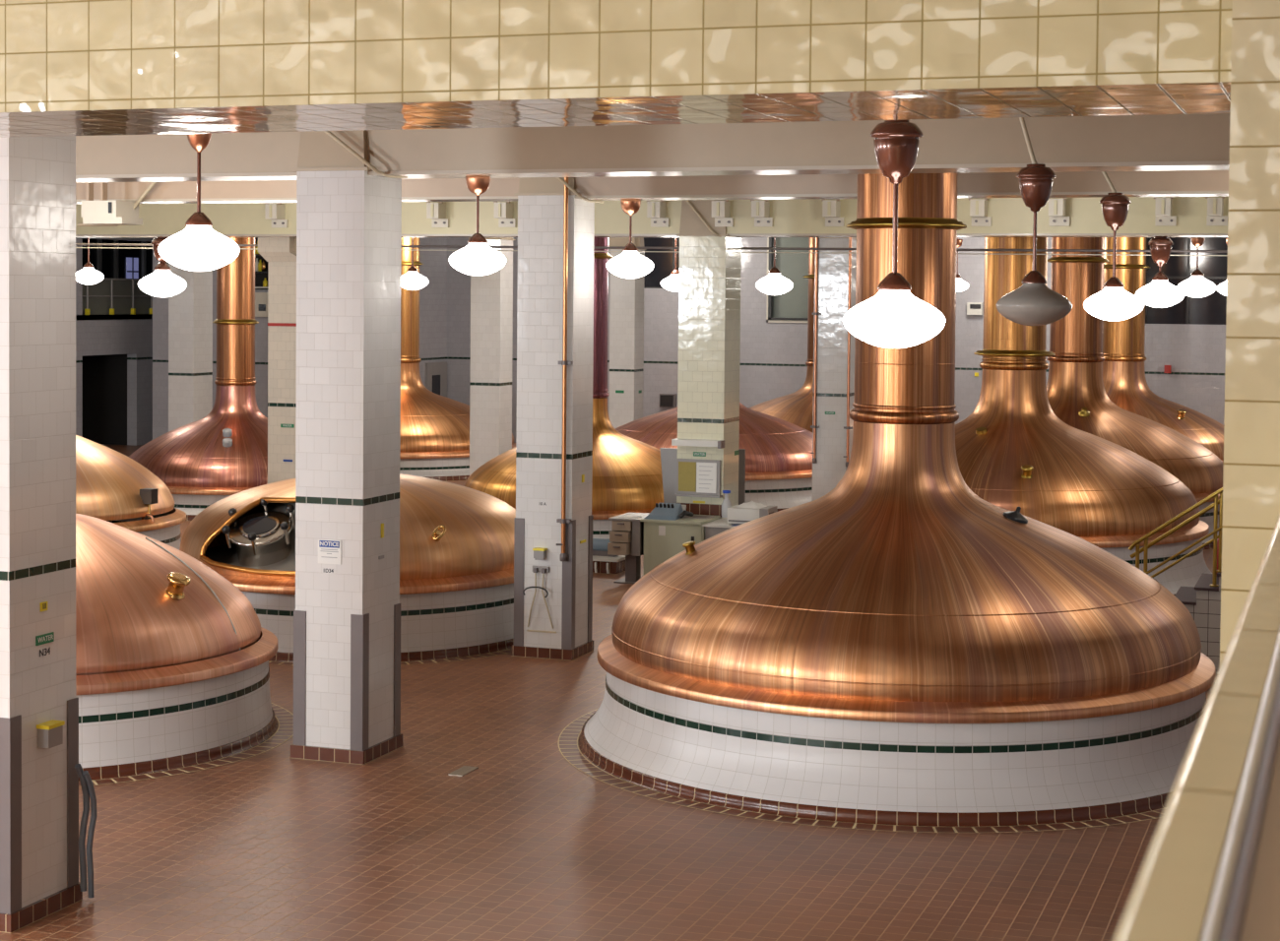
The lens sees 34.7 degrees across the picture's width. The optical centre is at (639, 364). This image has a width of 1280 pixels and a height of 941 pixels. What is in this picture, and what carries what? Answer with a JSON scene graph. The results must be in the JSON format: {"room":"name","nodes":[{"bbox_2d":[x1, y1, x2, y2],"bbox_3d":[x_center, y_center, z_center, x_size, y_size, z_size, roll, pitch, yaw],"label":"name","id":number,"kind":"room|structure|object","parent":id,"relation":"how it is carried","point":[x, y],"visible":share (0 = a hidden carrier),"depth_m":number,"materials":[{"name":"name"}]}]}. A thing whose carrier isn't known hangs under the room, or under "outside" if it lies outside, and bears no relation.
{"room":"processing plant","nodes":[
{"label":"processing plant","id":0,"kind":"room"},
{"bbox_2d":[75,237,152,446],"bbox_3d":[-23.004,-0.101,29.329,0.300,6.250,57.950,1,2,19],"label":"wall","id":1,"kind":"structure","parent":0,"point":[133,338],"depth_m":55.08,"materials":[{"name":"grey tile"}]},
{"bbox_2d":[82,354,127,445],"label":"door","id":2,"kind":"structure","parent":1,"relation":"in","point":[104,377],"depth_m":55.81,"materials":[{"name":"black plastic"}]},
{"bbox_2d":[82,278,152,315],"bbox_3d":[-13.934,-1.823,54.798,0.220,0.964,3.700,1,2,19],"label":"gallery railing","id":3,"kind":"object","parent":1,"relation":"on","point":[108,296],"visible":0.71,"depth_m":54.74,"materials":[{"name":"grey metal"}]},
{"bbox_2d":[75,314,152,320],"bbox_3d":[-14.740,-2.715,57.390,5.900,2.830,9.500,1,2,19],"label":"wall","id":4,"kind":"structure","parent":0,"point":[88,317],"depth_m":54.20,"materials":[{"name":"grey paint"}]},
{"bbox_2d":[82,238,152,278],"bbox_3d":[-16.064,-2.855,57.747,0.120,2.100,9.100,1,2,19],"label":"window","id":5,"kind":"structure","parent":4,"relation":"in","point":[125,262],"depth_m":60.06,"materials":[{"name":"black glass"}]},
{"bbox_2d":[152,237,447,440],"bbox_3d":[-9.728,-0.927,56.523,6.600,6.250,7.100,1,2,19],"label":"wall","id":6,"kind":"structure","parent":0,"point":[433,296],"depth_m":53.87,"materials":[{"name":"grey tile"}]},
{"bbox_2d":[255,292,268,317],"bbox_3d":[-9.739,-1.540,52.623,0.776,0.629,0.220,1,2,19],"label":"upper cabinet","id":7,"kind":"object","parent":6,"relation":"attached to","point":[261,298],"visible":0.57,"depth_m":52.52,"materials":[{"name":"white paint"}]},
{"bbox_2d":[255,237,268,289],"bbox_3d":[-9.703,-2.897,52.525,0.836,1.933,0.300,1,2,19],"label":"wall shelves","id":8,"kind":"object","parent":6,"relation":"attached to","point":[260,277],"visible":0.08,"depth_m":52.62,"materials":[{"name":"black plastic"}]},
{"bbox_2d":[425,361,447,397],"bbox_3d":[-5.764,1.060,57.837,0.120,2.260,1.300,1,2,19],"label":"door","id":9,"kind":"structure","parent":6,"relation":"in","point":[435,372],"depth_m":57.75,"materials":[{"name":"grey metal"}]},
{"bbox_2d":[0,443,1213,940],"bbox_3d":[-7.155,3.371,26.513,41.000,0.200,63.000,1,2,19],"label":"floor","id":10,"kind":"structure","parent":0,"point":[527,845],"depth_m":15.41,"materials":[{"name":"red tile"}]},
{"bbox_2d":[0,135,82,933],"bbox_3d":[-4.331,1.046,13.906,0.720,5.380,0.800,1,2,19],"label":"tiled pillar","id":11,"kind":"structure","parent":10,"relation":"on","point":[39,787],"depth_m":13.73,"materials":[{"name":"white tile"}]},
{"bbox_2d":[35,632,54,656],"bbox_3d":[-4.021,1.895,13.830,0.010,0.147,0.190,1,2,19],"label":"label","id":12,"kind":"object","parent":11,"relation":"attached to","point":[49,637],"visible":1,"depth_m":13.82,"materials":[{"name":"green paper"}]},
{"bbox_2d":[36,719,64,748],"bbox_3d":[-3.985,2.500,13.835,0.100,0.155,0.180,1,2,19],"label":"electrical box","id":13,"kind":"object","parent":11,"relation":"attached to","point":[50,733],"visible":1,"depth_m":13.78,"materials":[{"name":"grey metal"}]},
{"bbox_2d":[74,764,97,898],"bbox_3d":[-3.834,3.225,14.160,0.082,0.949,0.170,1,2,19],"label":"hose","id":14,"kind":"object","parent":11,"relation":"hanging from","point":[87,785],"visible":1,"depth_m":14.16,"materials":[{"name":"rubber"}]},
{"bbox_2d":[75,435,186,550],"bbox_3d":[-9.100,2.041,31.139,4.294,2.100,4.294,-1,2,-27],"label":"mash tun","id":15,"kind":"object","parent":10,"relation":"on","point":[111,486],"visible":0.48,"depth_m":30.32,"materials":[{"name":"orange metal"}]},
{"bbox_2d":[75,513,278,781],"bbox_3d":[-5.664,2.475,19.623,4.335,2.100,4.335,0,2,-7],"label":"mash tun","id":16,"kind":"object","parent":10,"relation":"on","point":[157,626],"visible":0.62,"depth_m":18.44,"materials":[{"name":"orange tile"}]},
{"bbox_2d":[78,703,293,786],"bbox_3d":[-5.674,3.520,19.659,4.720,0.001,4.720,1,2,19],"label":"trim","id":17,"kind":"structure","parent":10,"relation":"on","point":[285,732],"depth_m":18.70,"materials":[{"name":"tile"}]},
{"bbox_2d":[168,262,212,431],"bbox_3d":[-10.075,-0.551,45.886,0.840,6.235,0.860,1,2,19],"label":"tiled pillar","id":18,"kind":"structure","parent":10,"relation":"on","point":[190,310],"depth_m":45.57,"materials":[{"name":"white tile"}]},
{"bbox_2d":[128,237,267,520],"bbox_3d":[-7.875,-0.321,39.873,4.872,6.235,4.872,-1,2,-32],"label":"kettle","id":19,"kind":"object","parent":10,"relation":"on","point":[218,456],"visible":0.69,"depth_m":39.04,"materials":[{"name":"orange metal"}]},
{"bbox_2d":[257,237,296,483],"bbox_3d":[-5.733,-0.097,34.024,0.920,6.235,0.870,1,2,19],"label":"tiled pillar","id":20,"kind":"structure","parent":10,"relation":"on","point":[280,252],"depth_m":33.77,"materials":[{"name":"beige tile"}]},
{"bbox_2d":[75,243,1227,253],"bbox_3d":[0.677,-1.813,31.857,28.000,0.164,0.044,1,2,19],"label":"cable conduit","id":21,"kind":"object","parent":20,"relation":"attached to","point":[103,244],"visible":0.45,"depth_m":31.27,"materials":[{"name":"metal"}]},
{"bbox_2d":[75,247,1227,255],"bbox_3d":[0.660,-1.751,31.812,28.000,0.142,0.018,1,2,19],"label":"cable","id":22,"kind":"object","parent":20,"relation":"attached to","point":[76,247],"visible":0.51,"depth_m":31.06,"materials":[{"name":"white paint"}]},
{"bbox_2d":[290,129,402,765],"bbox_3d":[-2.672,0.463,18.782,0.880,6.235,0.810,1,2,19],"label":"tiled pillar","id":23,"kind":"structure","parent":10,"relation":"on","point":[347,622],"depth_m":18.48,"materials":[{"name":"white tile"}]},
{"bbox_2d":[318,538,341,565],"bbox_3d":[-2.801,1.689,18.460,0.236,0.220,0.015,1,2,19],"label":"notice sign","id":24,"kind":"object","parent":23,"relation":"attached to","point":[329,550],"visible":1,"depth_m":18.46,"materials":[{"name":"white paper"}]},
{"bbox_2d":[179,473,515,662],"bbox_3d":[-3.506,2.346,25.668,4.696,1.975,4.695,1,2,25],"label":"mash tun","id":25,"kind":"object","parent":10,"relation":"on","point":[457,542],"visible":0.57,"depth_m":24.10,"materials":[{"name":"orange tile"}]},
{"bbox_2d":[268,648,511,665],"bbox_3d":[-3.516,3.329,25.702,5.080,0.001,5.080,1,2,19],"label":"trim","id":26,"kind":"structure","parent":10,"relation":"on","point":[509,651],"depth_m":23.64,"materials":[{"name":"tile"}]},
{"bbox_2d":[399,237,515,481],"bbox_3d":[-5.706,-0.605,48.584,6.091,6.235,6.091,0,2,-19],"label":"kettle","id":27,"kind":"object","parent":10,"relation":"on","point":[434,428],"visible":0.38,"depth_m":46.85,"materials":[{"name":"orange metal"}]},
{"bbox_2d":[468,237,515,475],"bbox_3d":[-3.071,-0.362,42.333,0.860,6.235,0.720,1,2,19],"label":"tiled pillar","id":28,"kind":"structure","parent":10,"relation":"on","point":[491,294],"depth_m":42.06,"materials":[{"name":"white tile"}]},
{"bbox_2d":[511,177,594,660],"bbox_3d":[-0.997,0.294,24.058,0.900,6.235,0.720,1,2,19],"label":"tiled pillar","id":29,"kind":"structure","parent":10,"relation":"on","point":[568,584],"depth_m":23.78,"materials":[{"name":"white tile"}]},
{"bbox_2d":[527,566,553,629],"bbox_3d":[-1.155,2.705,23.797,0.328,0.717,0.080,1,2,19],"label":"outlet plate","id":30,"kind":"object","parent":29,"relation":"attached to","point":[544,569],"visible":1,"depth_m":23.78,"materials":[{"name":"grey metal"}]},
{"bbox_2d":[556,177,573,562],"bbox_3d":[-0.868,-0.270,23.564,0.160,5.100,0.111,1,2,19],"label":"copper pipe","id":31,"kind":"object","parent":29,"relation":"attached to","point":[564,362],"visible":0.93,"depth_m":23.56,"materials":[{"name":"metal"}]},
{"bbox_2d":[464,237,664,538],"bbox_3d":[-0.945,-0.135,36.378,4.916,6.235,4.916,1,2,19],"label":"kettle","id":32,"kind":"object","parent":10,"relation":"on","point":[627,478],"visible":0.37,"depth_m":35.27,"materials":[{"name":"orange metal"}]},
{"bbox_2d":[592,555,625,574],"bbox_3d":[-0.565,3.047,31.390,0.715,0.230,0.836,1,2,19],"label":"kerb","id":33,"kind":"object","parent":10,"relation":"on","point":[601,564],"visible":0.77,"depth_m":31.06,"materials":[{"name":"brown tile"}]},
{"bbox_2d":[592,537,617,557],"bbox_3d":[-0.544,2.801,31.426,0.600,0.260,0.220,1,2,19],"label":"drum","id":34,"kind":"object","parent":33,"relation":"on","point":[600,545],"visible":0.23,"depth_m":31.34,"materials":[{"name":"blue plastic"}]},
{"bbox_2d":[608,237,646,428],"bbox_3d":[-0.327,-0.624,50.555,0.850,6.235,0.760,1,2,19],"label":"tiled pillar","id":35,"kind":"structure","parent":10,"relation":"on","point":[626,295],"depth_m":50.25,"materials":[{"name":"white tile"}]},
{"bbox_2d":[607,512,649,584],"bbox_3d":[-0.088,2.726,30.326,0.520,0.955,0.965,1,2,19],"label":"stand","id":36,"kind":"object","parent":10,"relation":"on","point":[626,536],"visible":0.88,"depth_m":29.98,"materials":[{"name":"grey metal"}]},
{"bbox_2d":[659,448,677,503],"bbox_3d":[0.449,2.229,32.038,0.284,1.839,0.050,1,2,19],"label":"screen panel","id":37,"kind":"object","parent":10,"relation":"on","point":[669,456],"visible":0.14,"depth_m":31.99,"materials":[{"name":"grey paint"}]},
{"bbox_2d":[640,514,720,575],"bbox_3d":[0.606,2.728,30.131,0.960,0.977,0.930,1,2,19],"label":"base cabinet","id":38,"kind":"object","parent":10,"relation":"on","point":[664,540],"visible":0.52,"depth_m":29.76,"materials":[{"name":"metal"}]},
{"bbox_2d":[640,514,720,524],"bbox_3d":[0.599,2.269,30.119,0.935,0.035,0.930,1,2,19],"label":"countertop","id":39,"kind":"structure","parent":38,"relation":"on","point":[681,521],"depth_m":29.76,"materials":[{"name":"green laminate"}]},
{"bbox_2d":[643,503,693,520],"bbox_3d":[0.434,2.150,29.972,0.658,0.211,0.450,1,2,19],"label":"console","id":40,"kind":"object","parent":39,"relation":"on","point":[662,511],"visible":1,"depth_m":29.92,"materials":[{"name":"grey plastic"}]},
{"bbox_2d":[676,199,741,518],"bbox_3d":[1.046,0.071,30.990,0.930,6.235,0.860,1,2,19],"label":"tiled pillar","id":41,"kind":"structure","parent":10,"relation":"on","point":[710,265],"depth_m":30.62,"materials":[{"name":"beige tile"}]},
{"bbox_2d":[671,438,724,448],"bbox_3d":[0.875,1.179,30.528,0.776,0.114,0.250,1,2,19],"label":"strip light","id":42,"kind":"object","parent":41,"relation":"attached to","point":[720,444],"visible":1,"depth_m":30.43,"materials":[{"name":"white plastic"}]},
{"bbox_2d":[674,458,722,498],"bbox_3d":[0.879,1.699,30.596,0.709,0.551,0.150,1,2,19],"label":"notice board","id":43,"kind":"object","parent":41,"relation":"attached to","point":[694,478],"visible":1,"depth_m":30.60,"materials":[{"name":"grey paper"}]},
{"bbox_2d":[680,503,721,517],"bbox_3d":[0.895,2.179,30.648,0.738,0.184,0.070,1,2,19],"label":"tile upstand","id":44,"kind":"structure","parent":41,"relation":"attached to","point":[696,509],"depth_m":30.59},
{"bbox_2d":[614,402,812,511],"bbox_3d":[1.494,-0.316,42.227,5.852,6.235,5.852,0,2,-5],"label":"kettle","id":45,"kind":"object","parent":10,"relation":"on","point":[778,456],"visible":0.3,"depth_m":40.34,"materials":[{"name":"orange metal"}]},
{"bbox_2d":[702,518,735,540],"bbox_3d":[1.671,2.775,29.740,1.330,0.930,0.900,1,2,19],"label":"filing cabinet","id":46,"kind":"object","parent":10,"relation":"on","point":[711,531],"visible":0.08,"depth_m":29.50,"materials":[{"name":"grey metal"}]},
{"bbox_2d":[702,518,735,528],"bbox_3d":[1.675,2.325,29.724,1.330,0.030,0.900,1,2,19],"label":"countertop","id":47,"kind":"structure","parent":46,"relation":"on","point":[725,521],"depth_m":29.50,"materials":[{"name":"white plastic"}]},
{"bbox_2d":[727,505,777,524],"bbox_3d":[1.632,2.187,29.677,0.615,0.250,0.510,1,2,19],"label":"printer","id":48,"kind":"object","parent":47,"relation":"on","point":[736,516],"visible":0.52,"depth_m":29.47,"materials":[{"name":"white plastic"}]},
{"bbox_2d":[738,448,745,505],"bbox_3d":[1.562,2.240,31.857,0.130,1.850,0.050,1,2,19],"label":"screen panel","id":49,"kind":"object","parent":10,"relation":"on","point":[741,452],"visible":0.23,"depth_m":31.81,"materials":[{"name":"grey paint"}]},
{"bbox_2d":[748,237,815,432],"bbox_3d":[4.641,-0.593,50.974,6.091,6.235,6.091,-1,2,-28],"label":"kettle","id":50,"kind":"object","parent":10,"relation":"on","point":[797,408],"visible":0.16,"depth_m":50.48,"materials":[{"name":"orange metal"}]},
{"bbox_2d":[811,237,856,501],"bbox_3d":[3.712,-0.187,39.112,0.860,6.235,0.660,1,2,19],"label":"tiled pillar","id":51,"kind":"structure","parent":10,"relation":"on","point":[829,469],"depth_m":38.84,"materials":[{"name":"white tile"}]},
{"bbox_2d":[810,237,820,463],"bbox_3d":[3.338,-0.715,38.861,0.160,5.200,0.111,1,2,19],"label":"copper pipe","id":52,"kind":"object","parent":51,"relation":"attached to","point":[814,426],"visible":0.92,"depth_m":38.87,"materials":[{"name":"metal"}]},
{"bbox_2d":[842,237,852,467],"bbox_3d":[3.950,-0.676,38.645,0.160,5.250,0.111,1,2,19],"label":"copper pipe","id":53,"kind":"object","parent":51,"relation":"attached to","point":[848,427],"visible":0.71,"depth_m":38.66,"materials":[{"name":"metal"}]},
{"bbox_2d":[557,708,1164,832],"bbox_3d":[2.470,3.602,19.477,6.500,0.001,6.500,1,2,19],"label":"trim","id":54,"kind":"structure","parent":10,"relation":"on","point":[567,743],"depth_m":16.77,"materials":[{"name":"tile"}]},
{"bbox_2d":[577,173,1215,827],"bbox_3d":[2.498,0.491,19.368,6.114,6.235,6.114,1,2,13],"label":"kettle","id":55,"kind":"object","parent":10,"relation":"on","point":[905,607],"visible":1,"depth_m":17.40,"materials":[{"name":"brown metal"}]},
{"bbox_2d":[682,540,695,555],"bbox_3d":[0.471,1.731,19.317,0.144,0.132,0.135,1,2,19],"label":"brass cup","id":56,"kind":"object","parent":55,"relation":"on","point":[689,545],"depth_m":19.28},
{"bbox_2d":[836,237,1212,595],"bbox_3d":[5.665,0.114,30.992,6.114,6.235,6.114,1,2,2],"label":"kettle","id":57,"kind":"object","parent":10,"relation":"on","point":[1012,451],"visible":0.59,"depth_m":29.52,"materials":[{"name":"brown metal"}]},
{"bbox_2d":[1046,237,1223,550],"bbox_3d":[7.901,-0.078,37.103,6.073,6.235,6.073,-1,2,-27],"label":"kettle","id":58,"kind":"object","parent":10,"relation":"on","point":[1077,396],"visible":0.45,"depth_m":36.58,"materials":[{"name":"brown metal"}]},
{"bbox_2d":[1102,237,1223,462],"bbox_3d":[10.984,-0.378,46.509,6.071,6.235,6.071,0,2,-23],"label":"kettle","id":59,"kind":"object","parent":10,"relation":"on","point":[1125,385],"visible":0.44,"depth_m":46.02,"materials":[{"name":"brown metal"}]},
{"bbox_2d":[1174,572,1221,676],"bbox_3d":[8.452,2.612,22.460,6.905,1.890,1.230,1,2,19],"label":"tiled steps","id":60,"kind":"structure","parent":10,"relation":"on","point":[1202,601],"depth_m":22.63,"materials":[{"name":"white tile"}]},
{"bbox_2d":[1128,487,1222,586],"bbox_3d":[6.850,1.539,22.542,2.850,2.859,0.164,1,2,19],"label":"railing","id":61,"kind":"object","parent":60,"relation":"on","point":[1217,502],"visible":0.48,"depth_m":22.79,"materials":[{"name":"metal"}]},
{"bbox_2d":[0,0,1232,137],"bbox_3d":[-3.805,-1.576,7.620,11.690,1.432,0.920,1,2,19],"label":"beam","id":62,"kind":"structure","parent":0,"point":[68,67],"depth_m":5.96,"materials":[{"name":"beige tile"}]},
{"bbox_2d":[75,196,1228,237],"bbox_3d":[-2.669,-2.571,32.247,36.000,1.111,0.790,1,2,19],"label":"concrete beam","id":63,"kind":"structure","parent":0,"point":[1010,217],"depth_m":30.36,"materials":[{"name":"yellow paint"}]},
{"bbox_2d":[137,236,187,297],"bbox_3d":[-7.948,-1.625,34.064,0.787,1.005,0.787,1,2,19],"label":"pendant lamp","id":64,"kind":"object","parent":63,"relation":"hanging from","point":[161,283],"visible":0.94,"depth_m":33.88,"materials":[{"name":"white"}]},
{"bbox_2d":[264,202,288,227],"bbox_3d":[-5.849,-2.415,32.819,0.310,0.430,0.300,1,2,19],"label":"box","id":65,"kind":"object","parent":63,"relation":"attached to","point":[276,213],"visible":0.8,"depth_m":32.75,"materials":[{"name":"white paint"}]},
{"bbox_2d":[426,201,448,227],"bbox_3d":[-3.173,-2.357,31.874,0.310,0.430,0.300,1,2,19],"label":"box","id":66,"kind":"object","parent":63,"relation":"attached to","point":[436,212],"visible":0.78,"depth_m":31.80,"materials":[{"name":"white paint"}]},
{"bbox_2d":[493,201,516,227],"bbox_3d":[-2.101,-2.334,31.496,0.310,0.430,0.300,1,2,19],"label":"box","id":67,"kind":"object","parent":63,"relation":"attached to","point":[503,212],"visible":0.8,"depth_m":31.44,"materials":[{"name":"white paint"}]},
{"bbox_2d":[646,199,669,226],"bbox_3d":[0.251,-2.284,30.666,0.310,0.430,0.300,1,2,19],"label":"box","id":68,"kind":"object","parent":63,"relation":"attached to","point":[656,211],"visible":0.84,"depth_m":30.58,"materials":[{"name":"white paint"}]},
{"bbox_2d":[710,199,733,226],"bbox_3d":[1.200,-2.263,30.331,0.310,0.430,0.300,1,2,19],"label":"box","id":69,"kind":"object","parent":63,"relation":"attached to","point":[721,210],"visible":0.82,"depth_m":30.25,"materials":[{"name":"white paint"}]},
{"bbox_2d":[750,199,772,226],"bbox_3d":[1.774,-2.251,30.128,0.310,0.430,0.300,1,2,19],"label":"box","id":70,"kind":"object","parent":63,"relation":"attached to","point":[760,210],"visible":0.8,"depth_m":30.04,"materials":[{"name":"white paint"}]},
{"bbox_2d":[821,198,844,226],"bbox_3d":[2.789,-2.229,29.770,0.310,0.430,0.300,1,2,19],"label":"box","id":71,"kind":"object","parent":63,"relation":"attached to","point":[831,209],"visible":0.86,"depth_m":29.69,"materials":[{"name":"white paint"}]},
{"bbox_2d":[967,197,991,226],"bbox_3d":[4.814,-2.185,29.055,0.310,0.430,0.300,1,2,19],"label":"box","id":72,"kind":"object","parent":63,"relation":"attached to","point":[978,207],"visible":0.91,"depth_m":28.97,"materials":[{"name":"white paint"}]},
{"bbox_2d":[1048,197,1070,226],"bbox_3d":[5.849,-2.163,28.690,0.310,0.430,0.300,1,2,19],"label":"box","id":73,"kind":"object","parent":63,"relation":"attached to","point":[1056,207],"visible":0.74,"depth_m":28.59,"materials":[{"name":"white paint"}]},
{"bbox_2d":[1153,196,1176,225],"bbox_3d":[7.223,-2.133,28.205,0.310,0.430,0.300,1,2,19],"label":"box","id":74,"kind":"object","parent":63,"relation":"attached to","point":[1164,206],"visible":0.79,"depth_m":28.11,"materials":[{"name":"white paint"}]},
{"bbox_2d":[1205,196,1227,225],"bbox_3d":[7.868,-2.119,27.977,0.310,0.430,0.300,1,2,19],"label":"box","id":75,"kind":"object","parent":63,"relation":"attached to","point":[1215,206],"visible":0.77,"depth_m":27.89,"materials":[{"name":"white paint"}]},
{"bbox_2d":[75,170,1228,203],"bbox_3d":[-5.084,-2.464,25.411,36.000,0.891,0.590,1,2,19],"label":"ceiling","id":76,"kind":"structure","parent":0,"point":[1146,183],"depth_m":23.08,"materials":[{"name":"beige paint"}]},
{"bbox_2d":[606,198,653,278],"bbox_3d":[-0.111,-1.456,23.657,0.552,0.923,0.552,1,2,19],"label":"pendant lamp","id":77,"kind":"object","parent":76,"relation":"hanging from","point":[629,264],"visible":1,"depth_m":23.53,"materials":[{"name":"white"}]},
{"bbox_2d":[75,113,1230,182],"bbox_3d":[-6.926,-2.275,20.205,36.000,0.941,0.640,1,2,19],"label":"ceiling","id":78,"kind":"structure","parent":0,"point":[1155,142],"depth_m":17.33,"materials":[{"name":"beige paint"}]},
{"bbox_2d":[323,130,408,178],"bbox_3d":[-2.403,-1.906,18.270,0.855,0.463,0.394,0,2,-27],"label":"conduit","id":79,"kind":"object","parent":78,"relation":"attached to","point":[329,133],"visible":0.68,"depth_m":18.14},
{"bbox_2d":[448,175,506,275],"bbox_3d":[-1.451,-1.244,18.301,0.511,0.897,0.511,1,2,19],"label":"pendant lamp","id":80,"kind":"object","parent":78,"relation":"hanging from","point":[477,258],"visible":1,"depth_m":18.18,"materials":[{"name":"white"}]},
{"bbox_2d":[446,237,1225,443],"bbox_3d":[8.517,-0.659,53.687,29.700,6.250,0.300,1,2,19],"label":"wall","id":81,"kind":"structure","parent":0,"point":[773,357],"depth_m":55.28,"materials":[{"name":"grey tile"}]},
{"bbox_2d":[643,237,679,288],"bbox_3d":[0.626,-3.019,56.429,1.400,1.870,0.150,1,2,19],"label":"window","id":82,"kind":"structure","parent":81,"relation":"in","point":[664,262],"depth_m":56.48,"materials":[{"name":"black glass"}]},
{"bbox_2d":[659,393,676,407],"bbox_3d":[0.767,0.992,56.204,0.432,0.368,0.220,1,2,19],"label":"wall monitor","id":83,"kind":"object","parent":81,"relation":"attached to","point":[666,400],"visible":0.9,"depth_m":56.10,"materials":[{"name":"grey paint"}]},
{"bbox_2d":[766,237,808,322],"bbox_3d":[4.021,-2.501,55.112,1.200,2.750,0.300,1,2,19],"label":"window","id":84,"kind":"structure","parent":81,"relation":"in","point":[792,306],"depth_m":55.17,"materials":[{"name":"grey glass"}]},
{"bbox_2d":[966,302,983,315],"bbox_3d":[8.731,-1.458,53.310,0.391,0.329,0.220,1,2,19],"label":"control panel","id":85,"kind":"object","parent":81,"relation":"attached to","point":[973,308],"visible":1,"depth_m":53.23,"materials":[{"name":"white plastic"}]},
{"bbox_2d":[1145,237,1227,324],"bbox_3d":[17.687,-2.261,50.419,10.300,2.650,0.150,1,2,19],"label":"window","id":86,"kind":"structure","parent":81,"relation":"in","point":[1211,309],"depth_m":51.75,"materials":[{"name":"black glass"}]},
{"bbox_2d":[1112,514,1279,940],"bbox_3d":[0.708,2.206,2.149,0.205,3.975,5.990,1,2,19],"label":"wall","id":87,"kind":"structure","parent":0,"point":[1210,870],"depth_m":1.16,"materials":[{"name":"beige tile"}]},
{"bbox_2d":[1219,0,1279,666],"bbox_3d":[2.002,0.961,5.530,0.766,6.250,1.300,1,2,19],"label":"pier","id":88,"kind":"object","parent":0,"point":[1251,427],"visible":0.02,"depth_m":4.99,"materials":[{"name":"beige tile"}]},
{"bbox_3d":[-7.095,-3.075,26.288,41.000,0.200,63.000,1,2,19],"label":"ceiling","id":89,"kind":"structure","parent":0,"visible":0},
{"bbox_2d":[75,237,103,284],"bbox_3d":[-10.405,-2.448,38.621,0.558,1.874,0.558,1,2,19],"label":"pendant lamp","id":90,"kind":"object","parent":89,"relation":"hanging from","point":[88,275],"visible":0.82,"depth_m":38.50,"materials":[{"name":"white"}]},
{"bbox_2d":[81,182,142,225],"bbox_3d":[-6.505,-2.333,25.281,0.619,1.202,0.550,1,2,19],"label":"box","id":91,"kind":"object","parent":89,"relation":"hanging from","point":[103,212],"visible":0.79,"depth_m":25.14,"materials":[{"name":"white paint"}]},
{"bbox_2d":[82,217,142,225],"bbox_3d":[-6.499,-1.770,25.243,0.559,0.080,0.450,1,2,19],"label":"tray","id":92,"kind":"object","parent":91,"relation":"on","point":[88,221],"depth_m":25.08,"materials":[{"name":"white paint"}]},
{"bbox_2d":[77,181,157,226],"bbox_3d":[-6.471,-2.043,25.463,1.203,0.647,0.050,1,2,19],"label":"conduit","id":93,"kind":"object","parent":91,"relation":"attached to","point":[153,183],"visible":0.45,"depth_m":25.35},
{"bbox_2d":[400,237,428,290],"bbox_3d":[-4.161,-2.327,37.478,0.577,1.920,0.577,1,2,19],"label":"pendant lamp","id":94,"kind":"object","parent":89,"relation":"hanging from","point":[412,281],"visible":0.8,"depth_m":37.34,"materials":[{"name":"white"}]},
{"bbox_2d":[660,237,678,291],"bbox_3d":[0.703,-2.404,40.106,0.579,1.940,0.579,1,2,19],"label":"pendant lamp","id":95,"kind":"object","parent":89,"relation":"hanging from","point":[671,284],"visible":0.56,"depth_m":39.98,"materials":[{"name":"white"}]},
{"bbox_2d":[755,237,793,295],"bbox_3d":[2.150,-2.083,32.600,0.596,1.950,0.596,1,2,19],"label":"pendant lamp","id":96,"kind":"object","parent":89,"relation":"hanging from","point":[774,284],"visible":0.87,"depth_m":32.46,"materials":[{"name":"white"}]},
{"bbox_2d":[842,119,945,348],"bbox_3d":[1.286,-1.211,10.256,0.510,2.256,0.510,1,2,19],"label":"pendant lamp","id":97,"kind":"object","parent":89,"relation":"hanging from","point":[893,318],"visible":0.97,"depth_m":10.16,"materials":[{"name":"white"}]},
{"bbox_2d":[956,237,968,291],"bbox_3d":[6.841,-2.517,44.086,0.509,1.898,0.509,1,2,19],"label":"pendant lamp","id":98,"kind":"object","parent":89,"relation":"hanging from","point":[961,286],"visible":0.61,"depth_m":43.98,"materials":[{"name":"white"}]},
{"bbox_2d":[995,117,1072,325],"bbox_3d":[2.671,-1.359,13.913,0.553,2.195,0.509,0,2,-2],"label":"pendant lamp","id":99,"kind":"object","parent":89,"relation":"hanging from","point":[1033,303],"visible":0.98,"depth_m":13.83,"materials":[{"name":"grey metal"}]},
{"bbox_2d":[1083,171,1144,320],"bbox_3d":[3.929,-1.479,17.697,0.868,2.199,0.510,1,2,19],"label":"pendant lamp","id":100,"kind":"object","parent":89,"relation":"hanging from","point":[1113,303],"visible":1,"depth_m":17.55,"materials":[{"name":"white"}]},
{"bbox_2d":[1135,236,1184,307],"bbox_3d":[7.304,-1.300,28.733,0.671,1.000,0.671,1,2,19],"label":"pendant lamp","id":101,"kind":"object","parent":89,"relation":"hanging from","point":[1160,292],"visible":0.98,"depth_m":28.59,"materials":[{"name":"white"}]},
{"bbox_2d":[1177,237,1215,297],"bbox_3d":[9.215,-2.097,33.816,0.619,1.976,0.619,1,2,19],"label":"pendant lamp","id":102,"kind":"object","parent":89,"relation":"hanging from","point":[1196,286],"visible":0.94,"depth_m":33.69,"materials":[{"name":"white"}]},
{"bbox_3d":[-8.647,-2.164,15.336,36.000,0.855,0.630,1,2,19],"label":"concrete beam","id":103,"kind":"structure","parent":0,"visible":0},
{"bbox_2d":[157,132,239,271],"bbox_3d":[-2.863,-1.108,13.287,0.518,1.005,0.518,1,2,19],"label":"pendant lamp","id":104,"kind":"object","parent":103,"relation":"hanging from","point":[198,247],"visible":0.95,"depth_m":13.16,"materials":[{"name":"white"}]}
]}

